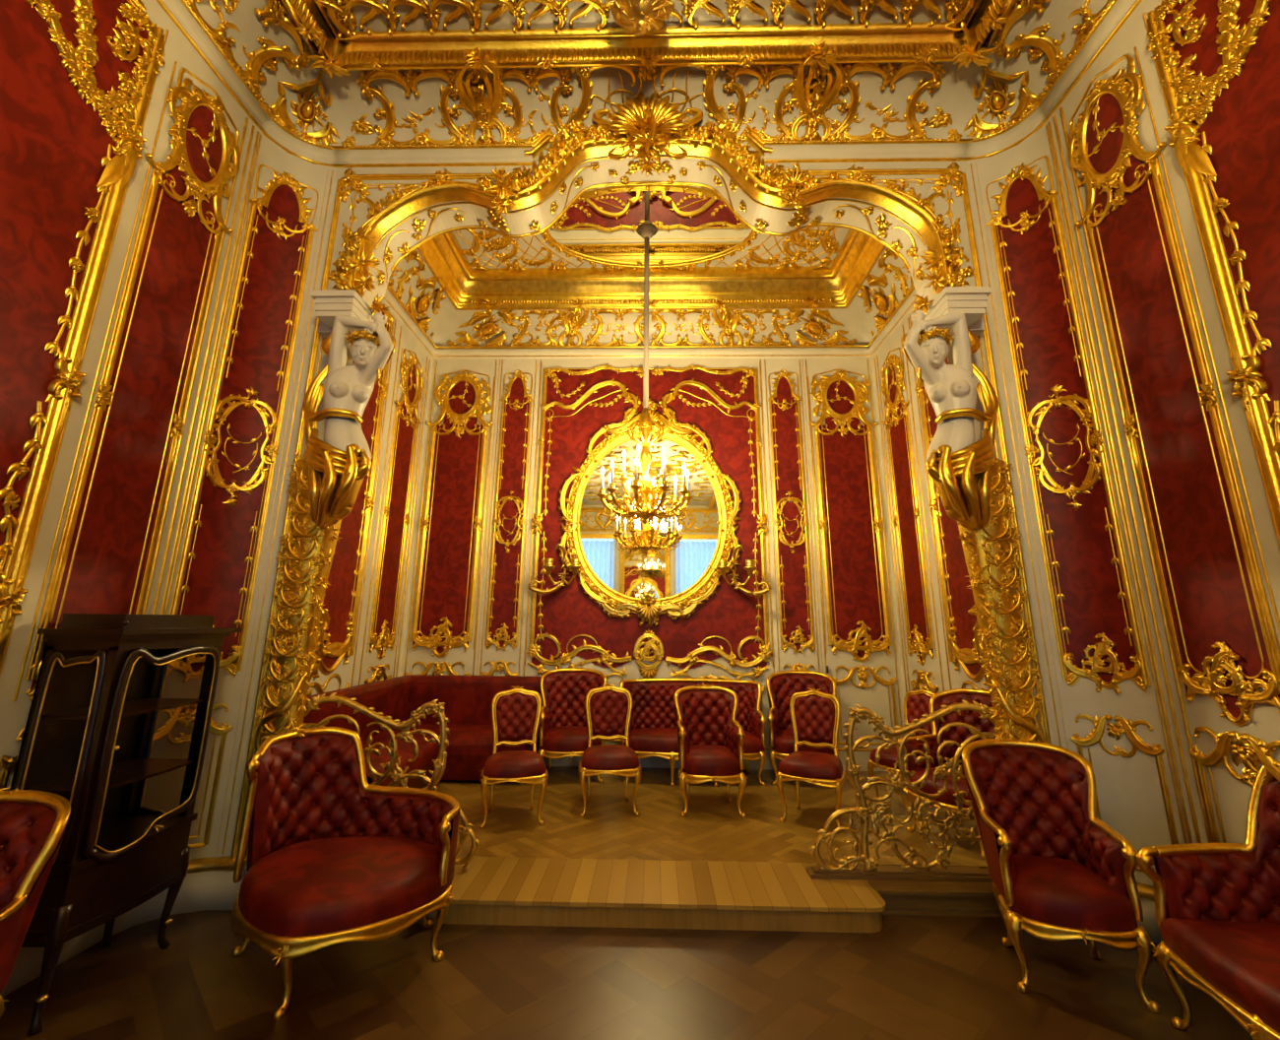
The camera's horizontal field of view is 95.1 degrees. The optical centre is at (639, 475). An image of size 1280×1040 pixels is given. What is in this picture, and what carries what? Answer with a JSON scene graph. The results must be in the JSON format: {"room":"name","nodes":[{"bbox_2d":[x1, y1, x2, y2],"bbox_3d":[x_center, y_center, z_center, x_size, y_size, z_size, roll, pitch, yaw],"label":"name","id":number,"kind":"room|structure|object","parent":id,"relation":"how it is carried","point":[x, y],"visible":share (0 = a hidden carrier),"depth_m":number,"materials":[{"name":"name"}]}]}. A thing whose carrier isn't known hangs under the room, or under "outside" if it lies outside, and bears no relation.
{"room":"historic interior","nodes":[
{"label":"historic interior","id":0,"kind":"room"},
{"bbox_2d":[0,0,337,858],"bbox_3d":[-2.831,-1.393,-0.974,0.400,5.540,10.700,0,-14,1],"label":"wall","id":1,"kind":"structure","parent":0,"point":[216,801],"depth_m":3.70,"materials":[{"name":"beige paint"}]},
{"bbox_2d":[0,0,165,664],"bbox_3d":[-2.936,-1.262,1.182,0.085,3.996,4.030,0,-14,1],"label":"panel","id":2,"kind":"object","parent":1,"relation":"attached to","point":[77,77],"visible":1,"depth_m":2.90,"materials":[{"name":"red fabric"}]},
{"bbox_2d":[0,855,247,997],"bbox_3d":[-2.788,1.162,-1.618,0.530,0.270,10.700,0,-14,1],"label":"baseboard","id":3,"kind":"structure","parent":1,"relation":"attached to","point":[208,883],"depth_m":3.44,"materials":[{"name":"beige paint"}]},
{"bbox_2d":[12,61,240,701],"bbox_3d":[-2.896,-0.706,3.516,0.053,3.974,0.713,0,-14,1],"label":"panel","id":4,"kind":"object","parent":1,"relation":"attached to","point":[102,562],"visible":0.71,"depth_m":3.46,"materials":[{"name":"red fabric"}]},
{"bbox_2d":[168,163,319,677],"bbox_3d":[-2.768,-0.550,4.159,0.100,3.830,0.480,-12,-19,42],"label":"panel","id":5,"kind":"object","parent":1,"relation":"attached to","point":[218,568],"visible":0.84,"depth_m":4.13,"materials":[{"name":"red fabric"}]},
{"bbox_2d":[161,0,532,164],"bbox_3d":[-2.004,-3.913,-0.361,2.010,0.140,10.700,0,-14,1],"label":"trim","id":6,"kind":"structure","parent":1,"relation":"attached to","point":[177,9],"depth_m":4.77,"materials":[{"name":"beige paint"}]},
{"bbox_2d":[307,299,432,696],"bbox_3d":[-2.789,0.496,5.847,0.039,5.200,2.750,0,-14,1],"label":"wall","id":7,"kind":"structure","parent":0,"point":[362,668],"depth_m":6.42,"materials":[{"name":"beige paint"}]},
{"bbox_2d":[308,301,394,683],"bbox_3d":[-2.775,-0.069,5.423,0.085,3.891,1.463,0,-14,1],"label":"panel","id":8,"kind":"object","parent":7,"relation":"attached to","point":[336,639],"visible":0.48,"depth_m":5.66,"materials":[{"name":"red fabric"}]},
{"bbox_2d":[366,347,423,659],"bbox_3d":[-2.758,0.235,6.742,0.055,3.606,0.736,0,-14,1],"label":"panel","id":9,"kind":"object","parent":7,"relation":"attached to","point":[383,628],"visible":1,"depth_m":6.67,"materials":[{"name":"red fabric"}]},
{"bbox_2d":[0,909,1252,1039],"bbox_3d":[-0.106,1.349,-1.729,6.200,0.100,11.200,0,-14,1],"label":"floor","id":10,"kind":"structure","parent":0,"point":[916,977],"depth_m":2.78,"materials":[{"name":"brown wood"}]},
{"bbox_2d":[0,786,71,1018],"bbox_3d":[-2.577,1.691,1.964,0.743,1.030,0.807,4,-15,-14],"label":"armchair","id":11,"kind":"object","parent":10,"relation":"on","point":[33,824],"visible":1,"depth_m":2.29,"materials":[{"name":"red fabric"}]},
{"bbox_2d":[9,613,241,1035],"bbox_3d":[-2.632,1.586,2.975,0.460,1.711,0.810,0,-14,1],"label":"display cabinet","id":12,"kind":"object","parent":10,"relation":"on","point":[117,727],"visible":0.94,"depth_m":2.80,"materials":[{"name":"brown wood"}]},
{"bbox_2d":[16,648,106,882],"bbox_3d":[-2.680,1.305,2.686,0.302,0.979,0.014,0,-14,1],"label":"glass pane","id":13,"kind":"object","parent":12,"relation":"attached to","point":[61,735],"depth_m":2.71,"materials":[{"name":"glass"}]},
{"bbox_2d":[231,725,460,1020],"bbox_3d":[-1.597,1.992,3.215,1.000,1.074,1.176,14,-19,-42],"label":"armchair","id":14,"kind":"object","parent":10,"relation":"on","point":[334,856],"visible":1,"depth_m":3.13,"materials":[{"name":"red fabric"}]},
{"bbox_2d":[450,856,886,912],"bbox_3d":[0.023,2.524,3.640,2.800,0.022,0.630,0,-14,1],"label":"step","id":15,"kind":"structure","parent":10,"relation":"on","point":[486,880],"depth_m":3.56,"materials":[{"name":"brown wood"}]},
{"bbox_2d":[302,692,480,867],"bbox_3d":[-1.712,2.023,3.936,1.352,1.064,0.120,0,-14,1],"label":"railing","id":16,"kind":"object","parent":15,"relation":"on","point":[399,775],"visible":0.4,"depth_m":3.98,"materials":[{"name":"gold metal"}]},
{"bbox_2d":[961,733,1160,1013],"bbox_3d":[2.157,1.991,3.076,0.656,1.070,0.727,-2,-14,11],"label":"armchair","id":17,"kind":"object","parent":10,"relation":"on","point":[1057,871],"visible":1,"depth_m":3.06,"materials":[{"name":"red fabric"}]},
{"bbox_2d":[1135,765,1279,1039],"bbox_3d":[2.624,1.664,1.973,0.884,1.175,1.581,0,-14,1],"label":"armchair","id":18,"kind":"object","parent":10,"relation":"on","point":[1217,905],"visible":0.99,"depth_m":2.61,"materials":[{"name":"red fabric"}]},
{"bbox_2d":[228,91,1054,884],"bbox_3d":[0.043,-0.283,4.187,5.800,5.950,0.717,0,-14,1],"label":"archway","id":19,"kind":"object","parent":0,"point":[923,212],"depth_m":4.64,"materials":[{"name":"beige paint"}]},
{"bbox_2d":[245,290,395,860],"bbox_3d":[-2.086,0.516,3.830,0.856,3.690,0.459,-5,-15,19],"label":"statue","id":20,"kind":"object","parent":19,"relation":"attached to","point":[328,479],"visible":0.99,"depth_m":3.90,"materials":[{"name":"white paint"}]},
{"bbox_2d":[303,330,371,526],"bbox_3d":[-2.084,-0.400,3.974,0.619,1.528,0.285,-5,-15,23],"label":"drapery","id":21,"kind":"object","parent":20,"relation":"hanging from","point":[335,468],"depth_m":3.90,"materials":[{"name":"gold metal"}]},
{"bbox_2d":[415,903,883,932],"bbox_3d":[0.023,2.589,3.634,2.760,0.110,0.610,0,-14,1],"label":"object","id":22,"kind":"structure","parent":19,"relation":"attached to","point":[463,914],"depth_m":3.33,"materials":[{"name":"brown wood"}]},
{"bbox_2d":[857,864,1002,916],"bbox_3d":[1.824,2.608,3.689,0.820,0.132,0.390,0,-14,1],"label":"trim","id":23,"kind":"structure","parent":19,"relation":"attached to","point":[901,897],"depth_m":3.53,"materials":[{"name":"brown wood"}]},
{"bbox_2d":[806,699,996,882],"bbox_3d":[1.765,2.032,3.851,1.370,1.064,0.120,0,-14,1],"label":"railing","id":24,"kind":"object","parent":23,"relation":"on","point":[870,869],"visible":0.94,"depth_m":3.80,"materials":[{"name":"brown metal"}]},
{"bbox_2d":[900,286,1047,742],"bbox_3d":[2.152,0.518,3.691,0.800,3.690,0.502,0,-14,1],"label":"statue","id":25,"kind":"object","parent":19,"relation":"attached to","point":[971,483],"visible":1,"depth_m":3.79,"materials":[{"name":"white paint"}]},
{"bbox_2d":[925,327,998,530],"bbox_3d":[2.157,-0.390,3.870,0.619,1.528,0.282,6,-15,-20],"label":"drapery","id":26,"kind":"object","parent":25,"relation":"hanging from","point":[964,472],"depth_m":3.80,"materials":[{"name":"gold metal"}]},
{"bbox_2d":[281,0,1016,78],"bbox_3d":[-0.061,-4.266,-0.489,6.000,0.204,11.070,0,-14,1],"label":"ceiling","id":27,"kind":"structure","parent":0,"point":[342,36],"depth_m":4.18,"materials":[{"name":"gold paint"}]},
{"bbox_2d":[605,0,674,35],"bbox_3d":[0.003,-3.084,3.797,0.448,0.408,0.431,0,-14,1],"label":"boss","id":28,"kind":"object","parent":27,"relation":"attached to","point":[640,17],"visible":1,"depth_m":3.76,"materials":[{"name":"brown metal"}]},
{"bbox_2d":[416,185,885,310],"bbox_3d":[0.108,-2.525,6.573,5.900,0.478,2.880,0,-14,1],"label":"ceiling","id":29,"kind":"structure","parent":0,"point":[817,267],"depth_m":7.28,"materials":[{"name":"gold paint"}]},
{"bbox_2d":[596,223,693,524],"bbox_3d":[0.065,-1.138,6.184,0.962,3.342,0.953,0,-14,1],"label":"chandelier","id":30,"kind":"object","parent":29,"relation":"hanging from","point":[644,507],"visible":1,"depth_m":5.87,"materials":[{"name":"gold metal"}]},
{"bbox_2d":[600,473,603,488],"bbox_3d":[-0.374,0.061,5.838,0.023,0.160,0.023,8,-16,-27],"label":"candle","id":31,"kind":"object","parent":30,"relation":"on","point":[602,474],"depth_m":5.83,"materials":[{"name":"white wax"}]},
{"bbox_2d":[610,467,613,482],"bbox_3d":[-0.266,0.003,5.602,0.023,0.160,0.023,-6,-16,25],"label":"candle","id":32,"kind":"object","parent":30,"relation":"on","point":[611,473],"depth_m":5.59,"materials":[{"name":"white wax"}]},
{"bbox_2d":[622,456,625,472],"bbox_3d":[-0.164,-0.105,5.930,0.023,0.170,0.023,-6,-15,23],"label":"candle","id":33,"kind":"object","parent":30,"relation":"on","point":[623,458],"depth_m":5.92,"materials":[{"name":"white wax"}]},
{"bbox_2d":[635,463,637,479],"bbox_3d":[-0.036,-0.028,5.472,0.023,0.160,0.023,3,-14,-10],"label":"candle","id":34,"kind":"object","parent":30,"relation":"on","point":[635,464],"depth_m":5.46,"materials":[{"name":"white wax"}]},
{"bbox_2d":[637,450,639,466],"bbox_3d":[-0.017,-0.156,5.723,0.025,0.170,0.025,-4,-15,19],"label":"candle","id":35,"kind":"object","parent":30,"relation":"on","point":[638,452],"depth_m":5.72,"materials":[{"name":"white wax"}]},
{"bbox_2d":[662,464,665,480],"bbox_3d":[0.228,-0.019,5.498,0.023,0.160,0.023,-13,-19,42],"label":"candle","id":36,"kind":"object","parent":30,"relation":"on","point":[664,466],"depth_m":5.49,"materials":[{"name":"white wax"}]},
{"bbox_2d":[682,469,685,485],"bbox_3d":[0.426,0.025,5.669,0.023,0.160,0.023,11,-18,-36],"label":"candle","id":37,"kind":"object","parent":30,"relation":"on","point":[683,471],"depth_m":5.66,"materials":[{"name":"white wax"}]},
{"bbox_2d":[686,476,689,490],"bbox_3d":[0.482,0.089,5.921,0.023,0.160,0.023,8,-16,-27],"label":"candle","id":38,"kind":"object","parent":30,"relation":"on","point":[687,478],"depth_m":5.92,"materials":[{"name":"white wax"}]},
{"bbox_2d":[540,184,760,271],"bbox_3d":[0.112,-2.732,6.581,2.483,0.072,1.484,1,-14,-2],"label":"mirror","id":39,"kind":"object","parent":29,"relation":"attached to","point":[693,224],"visible":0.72,"depth_m":6.56,"materials":[{"name":"clear glass"}]},
{"bbox_2d":[399,357,904,751],"bbox_3d":[0.112,0.831,7.080,5.800,5.200,0.060,0,-14,1],"label":"wall","id":40,"kind":"structure","parent":0,"point":[875,683],"depth_m":7.03,"materials":[{"name":"beige paint"}]},
{"bbox_2d":[406,369,495,657],"bbox_3d":[-2.324,0.357,7.256,0.864,3.636,0.063,0,-14,1],"label":"panel","id":41,"kind":"object","parent":40,"relation":"attached to","point":[451,525],"visible":1,"depth_m":7.23,"materials":[{"name":"red fabric"}]},
{"bbox_2d":[484,369,534,650],"bbox_3d":[-1.608,0.322,7.257,0.456,3.552,0.045,0,-14,1],"label":"panel","id":42,"kind":"object","parent":40,"relation":"attached to","point":[509,518],"visible":1,"depth_m":7.22,"materials":[{"name":"red fabric"}]},
{"bbox_2d":[524,361,773,679],"bbox_3d":[0.118,0.421,7.173,2.889,3.960,0.080,0,-14,1],"label":"panel","id":43,"kind":"object","parent":40,"relation":"attached to","point":[733,625],"visible":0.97,"depth_m":7.16,"materials":[{"name":"red fabric"}]},
{"bbox_2d":[527,391,770,626],"bbox_3d":[0.114,0.319,7.076,2.829,2.910,0.318,0,-14,1],"label":"wall mirror","id":44,"kind":"object","parent":40,"relation":"attached to","point":[648,571],"visible":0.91,"depth_m":7.09,"materials":[{"name":"clear glass"}]},
{"bbox_2d":[579,437,718,598],"bbox_3d":[0.114,0.488,7.151,1.761,2.060,0.001,0,-14,1],"label":"mirror glass","id":45,"kind":"object","parent":44,"relation":"attached to","point":[667,560],"depth_m":7.10,"materials":[{"name":"white"}]},
{"bbox_2d":[383,246,916,356],"bbox_3d":[0.103,-2.128,6.437,5.780,0.475,2.750,0,-14,1],"label":"cornice","id":46,"kind":"structure","parent":40,"relation":"attached to","point":[889,283],"depth_m":7.62,"materials":[{"name":"beige paint"}]},
{"bbox_2d":[382,288,918,358],"bbox_3d":[0.102,-1.946,6.391,5.780,0.130,2.750,0,-14,1],"label":"trim","id":47,"kind":"structure","parent":40,"relation":"attached to","point":[693,351],"depth_m":7.66,"materials":[{"name":"beige paint"}]},
{"bbox_2d":[538,746,886,770],"bbox_3d":[0.092,3.122,6.515,5.700,0.220,0.040,0,-14,1],"label":"baseboard","id":48,"kind":"structure","parent":40,"relation":"attached to","point":[862,758],"depth_m":6.47,"materials":[{"name":"beige paint"}]},
{"bbox_2d":[767,369,815,653],"bbox_3d":[1.841,0.331,7.173,0.456,3.552,0.045,0,-14,1],"label":"panel","id":49,"kind":"object","parent":40,"relation":"attached to","point":[796,612],"visible":1,"depth_m":7.13,"materials":[{"name":"red fabric"}]},
{"bbox_2d":[807,368,895,661],"bbox_3d":[2.555,0.369,7.136,0.864,3.636,0.063,0,-14,1],"label":"panel","id":50,"kind":"object","parent":40,"relation":"attached to","point":[858,618],"visible":1,"depth_m":7.11,"materials":[{"name":"red fabric"}]},
{"bbox_2d":[366,766,988,869],"bbox_3d":[0.060,2.975,5.212,5.780,0.130,2.640,0,-14,1],"label":"floor","id":51,"kind":"structure","parent":0,"point":[712,829],"depth_m":4.70,"materials":[{"name":"brown wood"}]},
{"bbox_2d":[303,674,540,788],"bbox_3d":[-1.952,2.461,5.503,1.600,0.935,2.280,0,-14,1],"label":"banquette","id":52,"kind":"object","parent":51,"relation":"on","point":[468,699],"visible":0.41,"depth_m":5.88,"materials":[{"name":"red fabric"}]},
{"bbox_2d":[479,685,548,829],"bbox_3d":[-1.050,2.315,4.901,0.559,1.005,0.669,4,-14,-12],"label":"chair","id":53,"kind":"object","parent":51,"relation":"on","point":[516,712],"visible":1,"depth_m":5.08,"materials":[{"name":"red fabric"}]},
{"bbox_2d":[537,665,607,782],"bbox_3d":[-0.717,2.614,6.229,0.744,1.090,0.823,2,-14,-6],"label":"armchair","id":54,"kind":"object","parent":51,"relation":"on","point":[563,728],"visible":0.63,"depth_m":6.46,"materials":[{"name":"red fabric"}]},
{"bbox_2d":[576,683,641,817],"bbox_3d":[-0.274,2.390,5.173,0.559,1.005,0.669,2,-14,-5],"label":"chair","id":55,"kind":"object","parent":51,"relation":"on","point":[608,707],"visible":1,"depth_m":5.37,"materials":[{"name":"red fabric"}]},
{"bbox_2d":[619,676,766,786],"bbox_3d":[0.545,2.665,6.194,1.565,0.995,0.798,0,-14,1],"label":"settee","id":56,"kind":"object","parent":51,"relation":"on","point":[653,729],"visible":0.59,"depth_m":6.43,"materials":[{"name":"red fabric"}]},
{"bbox_2d":[673,683,746,817],"bbox_3d":[0.611,2.405,5.212,0.607,1.020,0.726,0,-14,0],"label":"armchair","id":57,"kind":"object","parent":51,"relation":"on","point":[710,736],"visible":1,"depth_m":5.27,"materials":[{"name":"red fabric"}]},
{"bbox_2d":[766,668,839,784],"bbox_3d":[1.710,2.615,6.149,0.744,1.090,0.823,-3,-15,15],"label":"armchair","id":58,"kind":"object","parent":51,"relation":"on","point":[781,685],"visible":0.52,"depth_m":6.42,"materials":[{"name":"red fabric"}]},
{"bbox_2d":[775,687,848,831],"bbox_3d":[1.448,2.351,4.960,0.559,1.005,0.669,-6,-16,25],"label":"chair","id":59,"kind":"object","parent":51,"relation":"on","point":[815,715],"visible":0.97,"depth_m":5.10,"materials":[{"name":"red fabric"}]},
{"bbox_2d":[867,686,935,819],"bbox_3d":[2.384,2.428,5.234,0.669,1.005,0.559,7,-16,-26],"label":"chair","id":60,"kind":"object","parent":51,"relation":"on","point":[916,702],"visible":0.36,"depth_m":5.37,"materials":[{"name":"red fabric"}]},
{"bbox_2d":[895,685,995,859],"bbox_3d":[2.479,2.217,4.539,0.823,1.090,0.744,7,-15,-23],"label":"armchair","id":61,"kind":"object","parent":51,"relation":"on","point":[958,734],"visible":0.3,"depth_m":4.76,"materials":[{"name":"red fabric"}]},
{"bbox_2d":[871,303,989,697],"bbox_3d":[2.950,0.510,5.706,0.039,5.200,2.750,0,-14,1],"label":"wall","id":62,"kind":"structure","parent":0,"point":[938,674],"depth_m":6.31,"materials":[{"name":"beige paint"}]},
{"bbox_2d":[880,347,936,665],"bbox_3d":[2.965,0.249,6.601,0.055,3.606,0.736,0,-14,1],"label":"panel","id":63,"kind":"object","parent":62,"relation":"attached to","point":[907,522],"visible":1,"depth_m":6.54,"materials":[{"name":"red fabric"}]},
{"bbox_2d":[909,308,988,686],"bbox_3d":[2.918,-0.054,5.285,0.085,3.890,1.468,0,-14,1],"label":"panel","id":64,"kind":"object","parent":62,"relation":"attached to","point":[964,642],"visible":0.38,"depth_m":5.51,"materials":[{"name":"red fabric"}]},
{"bbox_2d":[965,0,1279,886],"bbox_3d":[2.667,-1.379,-1.109,0.400,5.540,10.700,0,-14,1],"label":"wall","id":65,"kind":"structure","parent":0,"point":[1168,768],"depth_m":3.45,"materials":[{"name":"beige paint"}]},
{"bbox_2d":[155,0,1142,167],"bbox_3d":[-0.060,-4.079,-0.427,5.900,0.478,10.820,0,-14,1],"label":"cornice","id":66,"kind":"structure","parent":65,"relation":"attached to","point":[890,102],"depth_m":4.58,"materials":[{"name":"beige paint"}]},
{"bbox_2d":[764,0,1136,159],"bbox_3d":[1.884,-3.903,-0.456,2.010,0.140,10.700,0,-14,1],"label":"trim","id":67,"kind":"structure","parent":65,"relation":"attached to","point":[1120,8],"depth_m":4.67,"materials":[{"name":"beige paint"}]},
{"bbox_2d":[985,155,1151,694],"bbox_3d":[2.851,-0.536,4.021,0.100,3.831,0.480,12,-18,-39],"label":"panel","id":68,"kind":"object","parent":65,"relation":"attached to","point":[1099,639],"visible":1,"depth_m":3.94,"materials":[{"name":"red fabric"}]},
{"bbox_2d":[1136,881,1161,943],"bbox_3d":[2.580,1.176,-1.750,0.530,0.270,10.700,0,-14,1],"label":"baseboard","id":69,"kind":"structure","parent":65,"relation":"attached to","point":[1146,892],"depth_m":3.26,"materials":[{"name":"beige paint"}]},
{"bbox_2d":[1067,46,1279,726],"bbox_3d":[2.949,-0.691,3.373,0.053,3.974,0.713,0,-14,1],"label":"panel","id":70,"kind":"object","parent":65,"relation":"attached to","point":[1224,639],"visible":1,"depth_m":3.25,"materials":[{"name":"red fabric"}]},
{"bbox_2d":[1146,0,1279,535],"bbox_3d":[2.877,-1.247,1.039,0.085,3.996,4.030,0,-14,1],"label":"panel","id":71,"kind":"object","parent":65,"relation":"attached to","point":[1218,61],"visible":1,"depth_m":2.88,"materials":[{"name":"red fabric"}]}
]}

